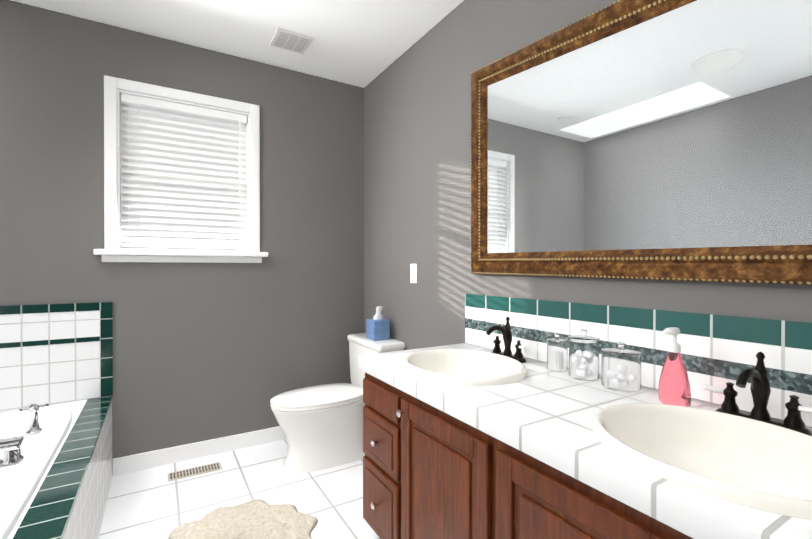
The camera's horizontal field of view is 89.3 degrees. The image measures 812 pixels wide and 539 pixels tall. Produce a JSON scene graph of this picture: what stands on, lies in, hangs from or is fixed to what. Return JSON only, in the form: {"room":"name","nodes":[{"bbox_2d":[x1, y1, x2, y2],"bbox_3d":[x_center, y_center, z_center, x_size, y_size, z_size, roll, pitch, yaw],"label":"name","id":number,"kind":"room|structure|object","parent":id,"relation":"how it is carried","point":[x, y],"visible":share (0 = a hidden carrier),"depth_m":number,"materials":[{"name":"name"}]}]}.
{"room":"bathroom","nodes":[
{"label":"bathroom","id":0,"kind":"room"},
{"bbox_2d":[0,0,363,475],"bbox_3d":[-1.638,-0.116,2.744,3.200,2.793,0.140,0,0,-31],"label":"wall","id":1,"kind":"structure","parent":0,"point":[205,351],"depth_m":2.76,"materials":[{"name":"grey paint"}]},
{"bbox_2d":[0,302,112,410],"bbox_3d":[-1.830,0.498,1.400,1.204,0.582,1.970,0,0,-31],"label":"tile surround","id":2,"kind":"object","parent":1,"relation":"attached to","point":[54,353],"visible":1,"depth_m":2.40,"materials":[{"name":"white tile"}]},
{"bbox_2d":[93,75,267,262],"bbox_3d":[-1.482,-0.618,2.797,1.015,1.143,0.205,0,0,-31],"label":"window","id":3,"kind":"structure","parent":1,"relation":"in","point":[119,174],"depth_m":2.76,"materials":[{"name":"white"}]},
{"bbox_2d":[113,426,285,475],"bbox_3d":[-1.084,1.227,2.994,1.718,0.105,0.012,0,0,-31],"label":"baseboard","id":4,"kind":"structure","parent":1,"relation":"attached to","point":[148,460],"depth_m":2.77,"materials":[{"name":"white wood"}]},
{"bbox_2d":[12,0,462,87],"bbox_3d":[-0.417,-1.553,0.706,3.200,0.100,4.880,0,0,-31],"label":"ceiling","id":5,"kind":"structure","parent":0,"point":[362,43],"depth_m":2.54,"materials":[{"name":"white paint"}]},
{"bbox_2d":[269,27,313,54],"bbox_3d":[-0.757,-1.506,2.718,0.235,0.013,0.235,0,0,-31],"label":"ceiling vent","id":6,"kind":"object","parent":5,"relation":"in","point":[291,41],"visible":1,"depth_m":2.70,"materials":[{"name":"white"}]},
{"bbox_2d":[98,439,379,538],"bbox_3d":[-0.417,1.340,0.719,3.200,0.100,4.880,0,0,-31],"label":"floor","id":7,"kind":"structure","parent":0,"point":[152,503],"depth_m":2.35,"materials":[{"name":"white tile"}]},
{"bbox_2d":[0,396,111,538],"bbox_3d":[-1.830,0.956,1.401,1.198,0.662,1.968,0,0,-31],"label":"tub","id":8,"kind":"object","parent":7,"relation":"on","point":[55,470],"visible":1,"depth_m":1.67,"materials":[{"name":"ceramic"}]},
{"bbox_2d":[168,462,221,481],"bbox_3d":[-1.334,1.277,2.603,0.300,0.007,0.105,0,0,-31],"label":"floor vent","id":9,"kind":"object","parent":7,"relation":"in","point":[181,474],"visible":1,"depth_m":2.59,"materials":[{"name":"beige metal"}]},
{"bbox_2d":[168,499,317,538],"bbox_3d":[-0.775,1.264,1.918,0.750,0.036,0.739,0,0,-31],"label":"rug","id":10,"kind":"object","parent":7,"relation":"on","point":[257,519],"visible":1,"depth_m":2.03,"materials":[{"name":"beige fur"}]},
{"bbox_2d":[270,333,404,472],"bbox_3d":[-0.503,0.892,2.859,0.864,0.776,0.544,0,0,-31],"label":"toilet","id":11,"kind":"object","parent":7,"relation":"on","point":[321,426],"visible":0.83,"depth_m":2.67,"materials":[{"name":"white ceramic"}]},
{"bbox_2d":[366,306,389,340],"bbox_3d":[-0.203,0.384,2.979,0.128,0.236,0.128,0,0,-31],"label":"tissue box","id":12,"kind":"object","parent":11,"relation":"on","point":[377,326],"visible":1,"depth_m":2.94,"materials":[{"name":"blue paper"}]},
{"bbox_2d":[359,367,702,538],"bbox_3d":[0.617,0.883,1.170,0.676,0.808,2.212,0,0,-31],"label":"bathroom vanity","id":13,"kind":"object","parent":7,"relation":"on","point":[465,441],"depth_m":1.30,"materials":[{"name":"brown wood"}]},
{"bbox_2d":[359,344,811,538],"bbox_3d":[0.626,0.446,1.176,0.653,0.066,2.216,0,0,-31],"label":"countertop","id":14,"kind":"structure","parent":13,"relation":"on","point":[519,413],"depth_m":1.08,"materials":[{"name":"white tile"}]},
{"bbox_2d":[379,343,558,394],"bbox_3d":[0.237,0.477,1.727,0.470,0.184,0.559,0,0,-31],"label":"sink","id":15,"kind":"object","parent":14,"relation":"in","point":[461,367],"depth_m":1.85,"materials":[{"name":"white ceramic"}]},
{"bbox_2d":[484,316,525,362],"bbox_3d":[0.424,0.312,1.862,0.160,0.194,0.251,0,0,-31],"label":"faucet","id":16,"kind":"object","parent":14,"relation":"on","point":[507,340],"visible":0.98,"depth_m":1.87,"materials":[{"name":"black metal"}]},
{"bbox_2d":[546,332,567,371],"bbox_3d":[0.618,0.333,1.681,0.084,0.154,0.084,0,0,-31],"label":"glass jar","id":17,"kind":"object","parent":14,"relation":"on","point":[557,353],"visible":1,"depth_m":1.65,"materials":[{"name":"white"}]},
{"bbox_2d":[568,329,599,380],"bbox_3d":[0.676,0.318,1.564,0.112,0.184,0.112,0,0,-31],"label":"glass jar","id":18,"kind":"object","parent":14,"relation":"on","point":[583,356],"visible":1,"depth_m":1.52,"materials":[{"name":"white"}]},
{"bbox_2d":[601,342,641,391],"bbox_3d":[0.749,0.331,1.433,0.128,0.158,0.128,0,0,-31],"label":"glass jar","id":19,"kind":"object","parent":14,"relation":"on","point":[620,368],"visible":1,"depth_m":1.38,"materials":[{"name":"white"}]},
{"bbox_2d":[658,327,690,406],"bbox_3d":[0.809,0.294,1.247,0.082,0.234,0.089,0,0,-31],"label":"soap bottle","id":20,"kind":"object","parent":14,"relation":"on","point":[674,386],"visible":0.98,"depth_m":1.23,"materials":[{"name":"pink plastic"}]},
{"bbox_2d":[547,391,811,538],"bbox_3d":[0.714,0.480,0.933,0.470,0.184,0.560,0,0,-31],"label":"sink","id":21,"kind":"object","parent":14,"relation":"in","point":[761,469],"depth_m":1.05,"materials":[{"name":"white ceramic"}]},
{"bbox_2d":[702,351,811,435],"bbox_3d":[0.901,0.315,1.069,0.160,0.194,0.251,0,0,-31],"label":"faucet","id":22,"kind":"object","parent":14,"relation":"on","point":[760,389],"visible":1,"depth_m":1.08,"materials":[{"name":"black metal"}]},
{"bbox_2d":[364,0,811,427],"bbox_3d":[0.930,-0.110,1.440,0.140,2.793,4.740,0,0,-31],"label":"wall","id":23,"kind":"structure","parent":0,"point":[417,152],"depth_m":2.45,"materials":[{"name":"grey paint"}]},
{"bbox_2d":[410,264,416,282],"bbox_3d":[0.050,0.026,2.761,0.008,0.130,0.080,0,0,-31],"label":"switch plate","id":24,"kind":"object","parent":23,"relation":"attached to","point":[413,273],"visible":1,"depth_m":2.75,"materials":[{"name":"white plastic"}]},
{"bbox_2d":[465,294,811,426],"bbox_3d":[0.903,0.275,1.341,0.010,0.272,2.215,0,0,-31],"label":"tile backsplash","id":25,"kind":"structure","parent":23,"relation":"attached to","point":[719,351],"depth_m":1.33,"materials":[{"name":"tile"}]},
{"bbox_2d":[471,0,811,284],"bbox_3d":[0.777,-0.505,1.508,0.042,1.090,1.637,0,0,-31],"label":"mirror","id":26,"kind":"object","parent":23,"relation":"attached to","point":[651,139],"visible":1,"depth_m":1.41,"materials":[{"name":"brown metal"}]},
{"label":"outside","id":27,"kind":"structure","parent":0,"visible":0},
{"bbox_2d":[128,106,238,244],"bbox_3d":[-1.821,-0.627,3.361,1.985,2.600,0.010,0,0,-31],"label":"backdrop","id":28,"kind":"structure","parent":27,"point":[176,152],"depth_m":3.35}
]}

